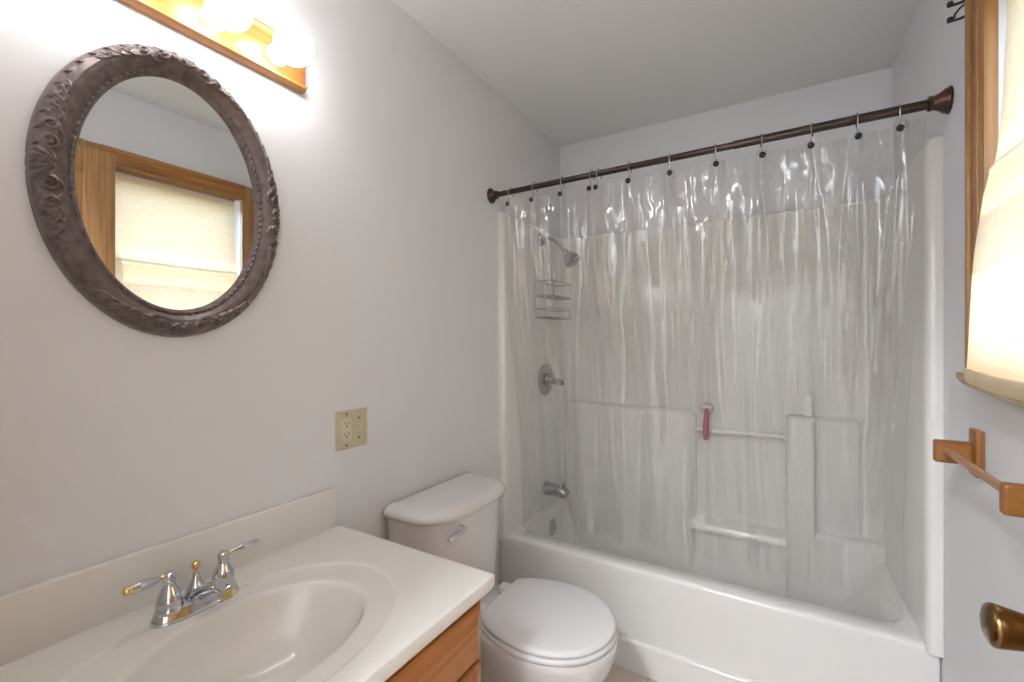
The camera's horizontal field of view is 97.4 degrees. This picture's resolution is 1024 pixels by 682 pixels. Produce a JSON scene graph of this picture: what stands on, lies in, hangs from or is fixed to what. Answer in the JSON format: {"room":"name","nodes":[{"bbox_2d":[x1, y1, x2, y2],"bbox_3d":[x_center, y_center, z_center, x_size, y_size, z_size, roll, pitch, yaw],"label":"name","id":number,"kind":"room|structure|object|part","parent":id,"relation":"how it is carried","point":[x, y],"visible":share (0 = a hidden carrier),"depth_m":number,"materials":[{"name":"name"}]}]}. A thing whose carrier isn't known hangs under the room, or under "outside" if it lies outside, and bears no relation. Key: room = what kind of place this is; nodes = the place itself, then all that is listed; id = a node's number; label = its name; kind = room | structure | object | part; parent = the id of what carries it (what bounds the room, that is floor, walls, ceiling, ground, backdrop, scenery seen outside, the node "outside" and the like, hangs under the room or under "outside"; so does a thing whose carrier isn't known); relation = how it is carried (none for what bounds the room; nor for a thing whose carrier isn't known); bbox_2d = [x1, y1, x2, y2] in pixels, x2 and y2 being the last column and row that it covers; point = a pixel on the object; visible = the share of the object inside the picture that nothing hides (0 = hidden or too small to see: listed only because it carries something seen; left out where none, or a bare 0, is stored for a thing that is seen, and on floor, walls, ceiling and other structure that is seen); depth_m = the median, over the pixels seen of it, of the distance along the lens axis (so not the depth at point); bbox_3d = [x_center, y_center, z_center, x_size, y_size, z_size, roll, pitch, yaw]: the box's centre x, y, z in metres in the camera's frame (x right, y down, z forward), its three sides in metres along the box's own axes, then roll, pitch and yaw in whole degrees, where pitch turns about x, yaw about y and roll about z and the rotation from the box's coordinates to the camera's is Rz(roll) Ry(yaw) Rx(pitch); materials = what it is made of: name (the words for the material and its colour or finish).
{"room":"bathroom","nodes":[
{"label":"bathroom","id":0,"kind":"room"},
{"bbox_2d":[0,0,559,594],"bbox_3d":[-0.391,0.069,1.650,0.120,2.432,2.671,0,0,31],"label":"wall","id":1,"kind":"structure","parent":0,"point":[379,293],"depth_m":1.21,"materials":[{"name":"white paint"}]},
{"bbox_2d":[25,44,279,336],"bbox_3d":[-0.707,-0.310,0.959,0.042,0.604,0.450,0,0,31],"label":"mirror","id":2,"kind":"object","parent":1,"relation":"attached to","point":[151,189],"visible":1,"depth_m":0.92,"materials":[{"name":"clear glass"}]},
{"bbox_3d":[-0.718,-0.310,0.965,0.005,0.492,0.332,0,0,31],"label":"glass","id":3,"kind":"part","parent":2,"relation":"part of","materials":[{"name":"white"}]},
{"bbox_2d":[0,487,334,665],"bbox_3d":[-0.715,0.480,0.969,0.020,0.112,0.774,0,0,31],"label":"backsplash","id":4,"kind":"structure","parent":1,"relation":"attached to","point":[35,617],"depth_m":0.89,"materials":[{"name":"stone"}]},
{"bbox_2d":[118,0,313,93],"bbox_3d":[-0.673,-0.730,0.925,0.138,0.118,0.617,0,0,31],"label":"vanity light","id":5,"kind":"object","parent":1,"relation":"attached to","point":[230,28],"visible":1,"depth_m":1.05,"materials":[{"name":"brown wood"}]},
{"bbox_2d":[200,5,223,32],"bbox_3d":[-0.665,-0.726,1.009,0.028,0.052,0.052,0,0,31],"label":"socket","id":6,"kind":"object","parent":5,"relation":"attached to","point":[207,24],"depth_m":1.00,"materials":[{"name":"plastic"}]},
{"bbox_3d":[-0.615,-0.726,0.979,0.095,0.091,0.091,0,0,31],"label":"globe bulb","id":7,"kind":"part","parent":5,"relation":"part of","materials":[{"name":"white glass"}]},
{"bbox_3d":[-0.720,-0.779,0.953,0.028,0.019,0.617,0,0,31],"label":"edge moulding","id":8,"kind":"part","parent":5,"relation":"part of","materials":[{"name":"brown wood"}]},
{"bbox_2d":[266,44,285,66],"bbox_3d":[-0.588,-0.726,1.138,0.028,0.052,0.052,0,0,31],"label":"socket","id":9,"kind":"object","parent":5,"relation":"attached to","point":[272,59],"depth_m":1.13,"materials":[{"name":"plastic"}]},
{"bbox_3d":[-0.538,-0.726,1.108,0.095,0.091,0.091,0,0,31],"label":"globe bulb","id":10,"kind":"part","parent":5,"relation":"part of","materials":[{"name":"white glass"}]},
{"bbox_2d":[335,407,366,450],"bbox_3d":[-0.481,0.266,1.365,0.017,0.116,0.116,0,0,31],"label":"outlet plate","id":11,"kind":"object","parent":1,"relation":"attached to","point":[350,425],"visible":1,"depth_m":1.36,"materials":[{"name":"beige plastic"}]},
{"bbox_2d":[342,418,350,441],"bbox_3d":[-0.495,0.266,1.347,0.003,0.068,0.033,0,0,31],"label":"receptacle","id":12,"kind":"object","parent":11,"relation":"attached to","point":[346,422],"depth_m":1.34,"materials":[{"name":"beige plastic"}]},
{"bbox_2d":[487,85,953,203],"bbox_3d":[0.560,-0.662,1.638,1.522,0.085,0.073,0,0,31],"label":"curtain rod","id":13,"kind":"object","parent":1,"relation":"attached to","point":[942,102],"visible":1,"depth_m":1.45,"materials":[{"name":"brown metal"}]},
{"bbox_2d":[505,187,513,205],"bbox_3d":[-0.009,-0.630,1.970,0.020,0.088,0.052,0,0,42],"label":"curtain hook","id":14,"kind":"object","parent":13,"relation":"hanging from","point":[506,203],"visible":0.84,"depth_m":1.96,"materials":[{"name":"silver metal"}]},
{"bbox_2d":[529,182,537,201],"bbox_3d":[0.093,-0.631,1.909,0.052,0.088,0.020,0,0,-43],"label":"curtain hook","id":15,"kind":"object","parent":13,"relation":"hanging from","point":[531,199],"visible":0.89,"depth_m":1.90,"materials":[{"name":"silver metal"}]},
{"bbox_2d":[558,176,564,195],"bbox_3d":[0.204,-0.632,1.843,0.020,0.088,0.052,0,0,35],"label":"curtain hook","id":16,"kind":"object","parent":13,"relation":"hanging from","point":[559,192],"visible":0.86,"depth_m":1.83,"materials":[{"name":"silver metal"}]},
{"bbox_2d":[586,170,594,190],"bbox_3d":[0.313,-0.633,1.778,0.020,0.088,0.052,0,0,45],"label":"curtain hook","id":17,"kind":"object","parent":13,"relation":"hanging from","point":[588,188],"visible":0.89,"depth_m":1.77,"materials":[{"name":"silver metal"}]},
{"bbox_2d":[593,168,601,189],"bbox_3d":[0.338,-0.633,1.763,0.052,0.088,0.020,0,0,-42],"label":"curtain hook","id":18,"kind":"object","parent":13,"relation":"hanging from","point":[595,187],"visible":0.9,"depth_m":1.75,"materials":[{"name":"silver metal"}]},
{"bbox_2d":[625,162,631,183],"bbox_3d":[0.443,-0.634,1.700,0.020,0.088,0.052,0,0,35],"label":"curtain hook","id":19,"kind":"object","parent":13,"relation":"hanging from","point":[627,180],"visible":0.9,"depth_m":1.68,"materials":[{"name":"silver metal"}]},
{"bbox_2d":[667,153,671,175],"bbox_3d":[0.568,-0.636,1.626,0.020,0.088,0.052,0,0,14],"label":"curtain hook","id":20,"kind":"object","parent":13,"relation":"hanging from","point":[669,172],"visible":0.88,"depth_m":1.61,"materials":[{"name":"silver metal"}]},
{"bbox_2d":[713,143,718,166],"bbox_3d":[0.699,-0.637,1.547,0.020,0.088,0.052,0,0,19],"label":"curtain hook","id":21,"kind":"object","parent":13,"relation":"hanging from","point":[715,163],"visible":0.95,"depth_m":1.53,"materials":[{"name":"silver metal"}]},
{"bbox_2d":[759,133,765,157],"bbox_3d":[0.818,-0.638,1.476,0.020,0.088,0.052,0,0,20],"label":"curtain hook","id":22,"kind":"object","parent":13,"relation":"hanging from","point":[762,154],"visible":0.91,"depth_m":1.46,"materials":[{"name":"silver metal"}]},
{"bbox_2d":[807,122,814,148],"bbox_3d":[0.936,-0.640,1.405,0.020,0.088,0.052,0,0,42],"label":"curtain hook","id":23,"kind":"object","parent":13,"relation":"hanging from","point":[811,144],"visible":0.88,"depth_m":1.39,"materials":[{"name":"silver metal"}]},
{"bbox_2d":[854,113,861,139],"bbox_3d":[1.034,-0.641,1.347,0.020,0.088,0.052,0,0,29],"label":"curtain hook","id":24,"kind":"object","parent":13,"relation":"hanging from","point":[858,135],"visible":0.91,"depth_m":1.33,"materials":[{"name":"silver metal"}]},
{"bbox_2d":[896,103,904,131],"bbox_3d":[1.119,-0.642,1.296,0.020,0.088,0.052,0,0,40],"label":"curtain hook","id":25,"kind":"object","parent":13,"relation":"hanging from","point":[900,127],"visible":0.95,"depth_m":1.28,"materials":[{"name":"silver metal"}]},
{"bbox_2d":[604,664,658,681],"bbox_3d":[0.049,1.315,0.612,2.500,0.060,4.001,0,0,31],"label":"floor","id":26,"kind":"structure","parent":0,"point":[616,674],"depth_m":1.72,"materials":[{"name":"tile"}]},
{"bbox_2d":[384,600,479,681],"bbox_3d":[-0.472,0.926,0.833,0.574,0.718,0.755,0,0,31],"label":"vanity cabinet","id":27,"kind":"object","parent":26,"relation":"on","point":[453,655],"visible":0.24,"depth_m":0.92,"materials":[{"name":"brown wood"}]},
{"bbox_2d":[0,487,494,681],"bbox_3d":[-0.480,0.549,0.838,0.559,0.251,0.790,0,0,31],"label":"vanity sink","id":28,"kind":"object","parent":27,"relation":"in","point":[317,599],"visible":0.97,"depth_m":0.91,"materials":[{"name":"ceramic"}]},
{"bbox_2d":[122,538,258,628],"bbox_3d":[-0.633,0.491,0.905,0.186,0.096,0.185,0,0,-17],"label":"faucet","id":29,"kind":"object","parent":28,"relation":"on","point":[171,607],"visible":1,"depth_m":0.87,"materials":[{"name":"silver metal"}]},
{"bbox_3d":[-0.681,0.452,0.837,0.019,0.019,0.049,0,0,31],"label":"lever","id":30,"kind":"part","parent":29,"relation":"part of","materials":[{"name":"silver metal"}]},
{"bbox_3d":[-0.638,0.526,0.913,0.058,0.024,0.160,0,0,31],"label":"plate","id":31,"kind":"part","parent":29,"relation":"part of","materials":[{"name":"silver metal"}]},
{"bbox_3d":[-0.643,0.460,0.916,0.017,0.026,0.017,0,0,31],"label":"lift knob","id":32,"kind":"part","parent":29,"relation":"part of","materials":[{"name":"gold metal"}]},
{"bbox_3d":[-0.588,0.493,0.883,0.139,0.074,0.036,0,0,31],"label":"spout","id":33,"kind":"part","parent":29,"relation":"part of","materials":[{"name":"silver metal"}]},
{"bbox_3d":[-0.592,0.452,0.986,0.019,0.019,0.049,0,0,31],"label":"lever","id":34,"kind":"part","parent":29,"relation":"part of","materials":[{"name":"silver metal"}]},
{"bbox_3d":[-0.161,0.948,0.862,0.020,0.450,0.362,0,0,31],"label":"door","id":35,"kind":"part","parent":27,"relation":"part of","materials":[{"name":"brown wood"}]},
{"bbox_2d":[383,472,617,681],"bbox_3d":[-0.001,0.908,1.489,0.701,0.753,0.479,0,0,31],"label":"toilet","id":36,"kind":"object","parent":26,"relation":"on","point":[532,629],"visible":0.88,"depth_m":1.41,"materials":[{"name":"white ceramic"}]},
{"bbox_3d":[-0.203,0.738,1.610,0.220,0.324,0.447,0,0,31],"label":"tank","id":37,"kind":"part","parent":36,"relation":"part of","materials":[{"name":"white ceramic"}]},
{"bbox_3d":[-0.198,0.554,1.607,0.242,0.044,0.479,0,0,31],"label":"tank lid","id":38,"kind":"part","parent":36,"relation":"part of","materials":[{"name":"white ceramic"}]},
{"bbox_3d":[-0.178,0.611,1.436,0.042,0.028,0.095,0,0,31],"label":"flush lever","id":39,"kind":"part","parent":36,"relation":"part of","materials":[{"name":"silver metal"}]},
{"bbox_3d":[0.124,0.852,1.405,0.393,0.020,0.372,0,0,31],"label":"lid","id":40,"kind":"part","parent":36,"relation":"part of","materials":[{"name":"white plastic"}]},
{"bbox_3d":[0.125,0.873,1.405,0.399,0.016,0.380,0,0,31],"label":"seat","id":41,"kind":"part","parent":36,"relation":"part of","materials":[{"name":"white plastic"}]},
{"bbox_2d":[498,135,943,681],"bbox_3d":[0.760,0.346,1.974,1.523,1.878,0.685,0,0,31],"label":"bathtub","id":42,"kind":"object","parent":26,"relation":"on","point":[783,544],"visible":0.94,"depth_m":2.02,"materials":[{"name":"plastic"}]},
{"bbox_2d":[538,364,563,394],"bbox_3d":[0.226,0.205,2.376,0.108,0.168,0.168,0,0,31],"label":"shower valve","id":43,"kind":"object","parent":42,"relation":"attached to","point":[546,379],"visible":1,"depth_m":2.36,"materials":[{"name":"silver metal"}]},
{"bbox_3d":[0.235,0.214,2.363,0.079,0.042,0.035,0,0,43],"label":"lever","id":44,"kind":"part","parent":43,"relation":"part of","materials":[{"name":"silver metal"}]},
{"bbox_2d":[549,519,555,535],"bbox_3d":[0.218,0.987,2.381,0.015,0.084,0.084,0,0,31],"label":"overflow plate","id":45,"kind":"object","parent":42,"relation":"attached to","point":[552,526],"visible":1,"depth_m":2.37,"materials":[{"name":"silver metal"}]},
{"bbox_2d":[536,276,570,319],"bbox_3d":[0.222,-0.225,2.372,0.099,0.220,0.246,0,0,31],"label":"shower caddy","id":46,"kind":"object","parent":42,"relation":"attached to","point":[554,296],"visible":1,"depth_m":2.36,"materials":[{"name":"silver metal"}]},
{"bbox_2d":[536,308,570,319],"bbox_3d":[0.223,-0.142,2.372,0.098,0.050,0.246,0,0,31],"label":"shelf","id":47,"kind":"object","parent":46,"relation":"attached to","point":[550,317],"depth_m":2.37,"materials":[{"name":"silver metal"}]},
{"bbox_2d":[536,280,570,299],"bbox_3d":[0.223,-0.267,2.372,0.098,0.080,0.246,0,0,31],"label":"shelf","id":48,"kind":"object","parent":46,"relation":"attached to","point":[554,296],"depth_m":2.36,"materials":[{"name":"silver metal"}]},
{"bbox_2d":[542,481,569,498],"bbox_3d":[0.238,0.782,2.368,0.137,0.080,0.074,0,0,31],"label":"tub spout","id":49,"kind":"object","parent":42,"relation":"attached to","point":[549,488],"visible":1,"depth_m":2.35,"materials":[{"name":"silver metal"}]},
{"bbox_2d":[538,233,579,267],"bbox_3d":[0.244,-0.467,2.300,0.218,0.193,0.086,0,0,31],"label":"shower fixture","id":50,"kind":"object","parent":42,"relation":"attached to","point":[571,259],"visible":1,"depth_m":2.27,"materials":[{"name":"silver metal"}]},
{"bbox_3d":[0.216,-0.492,2.318,0.147,0.095,0.017,0,0,31],"label":"arm","id":51,"kind":"part","parent":50,"relation":"part of","materials":[{"name":"silver metal"}]},
{"bbox_2d":[700,402,713,439],"bbox_3d":[0.943,0.386,2.182,0.062,0.178,0.074,0,0,31],"label":"razor","id":52,"kind":"object","parent":42,"relation":"hanging from","point":[707,407],"visible":1,"depth_m":2.17,"materials":[{"name":"plastic"}]},
{"bbox_3d":[0.938,0.397,2.174,0.030,0.156,0.053,0,0,31],"label":"handle","id":53,"kind":"part","parent":52,"relation":"part of","materials":[{"name":"pink plastic"}]},
{"bbox_2d":[803,391,812,416],"bbox_3d":[1.293,0.274,1.967,0.034,0.112,0.036,0,0,31],"label":"bottle","id":54,"kind":"object","parent":42,"relation":"on","point":[807,397],"visible":1,"depth_m":1.95,"materials":[{"name":"plastic"}]},
{"bbox_2d":[393,0,919,146],"bbox_3d":[0.049,-1.187,0.612,2.500,0.080,4.001,0,0,31],"label":"ceiling","id":55,"kind":"structure","parent":0,"point":[578,70],"depth_m":1.76,"materials":[{"name":"white paint"}]},
{"bbox_2d":[560,67,892,237],"bbox_3d":[0.969,0.069,2.323,1.524,2.432,0.120,0,0,31],"label":"wall","id":56,"kind":"structure","parent":0,"point":[840,168],"depth_m":2.18,"materials":[{"name":"white paint"}]},
{"bbox_2d":[893,0,1023,681],"bbox_3d":[1.029,0.069,0.801,0.140,2.432,2.671,0,0,31],"label":"wall","id":57,"kind":"structure","parent":0,"point":[984,546],"depth_m":1.18,"materials":[{"name":"white paint"}]},
{"bbox_2d":[933,428,1023,517],"bbox_3d":[0.960,0.262,0.905,0.084,0.110,0.442,0,0,31],"label":"towel bar","id":58,"kind":"object","parent":57,"relation":"attached to","point":[970,455],"visible":1,"depth_m":1.02,"materials":[{"name":"brown wood"}]},
{"bbox_3d":[1.054,0.265,1.077,0.069,0.054,0.022,0,0,31],"label":"arm","id":59,"kind":"part","parent":58,"relation":"part of","materials":[{"name":"brown wood"}]},
{"bbox_3d":[1.090,0.262,1.055,0.016,0.110,0.052,0,0,31],"label":"plate","id":60,"kind":"part","parent":58,"relation":"part of","materials":[{"name":"brown wood"}]},
{"bbox_3d":[0.854,0.265,0.742,0.069,0.054,0.022,0,0,31],"label":"arm","id":61,"kind":"part","parent":58,"relation":"part of","materials":[{"name":"brown wood"}]},
{"bbox_2d":[965,0,1006,385],"bbox_3d":[0.951,-0.385,0.707,0.152,0.984,0.774,0,0,31],"label":"window","id":62,"kind":"structure","parent":57,"relation":"in","point":[985,20],"depth_m":1.02,"materials":[{"name":"brown wood"}]},
{"bbox_2d":[946,0,964,22],"bbox_3d":[1.084,-0.808,1.091,0.013,0.080,0.046,0,0,-27],"label":"wall hook","id":63,"kind":"object","parent":62,"relation":"attached to","point":[950,3],"visible":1,"depth_m":1.10,"materials":[{"name":"black metal"}]},
{"bbox_3d":[1.076,-0.385,1.041,0.024,0.984,0.072,0,0,31],"label":"casing","id":64,"kind":"part","parent":62,"relation":"part of","materials":[{"name":"brown wood"}]},
{"bbox_2d":[956,0,1023,405],"bbox_3d":[0.900,-0.340,0.750,0.093,0.900,0.613,0,0,31],"label":"window shade","id":65,"kind":"object","parent":62,"relation":"attached to","point":[995,357],"visible":1,"depth_m":0.89,"materials":[{"name":"fabric"}]},
{"bbox_3d":[0.867,0.086,0.773,0.005,0.035,0.607,0,0,31],"label":"rail","id":66,"kind":"part","parent":65,"relation":"part of","materials":[{"name":"fabric"}]},
{"bbox_2d":[980,602,1023,651],"bbox_3d":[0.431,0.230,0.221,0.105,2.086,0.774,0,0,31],"label":"door knob","id":67,"kind":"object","parent":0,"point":[1002,627],"depth_m":0.51,"materials":[{"name":"brown metal"}]}
]}

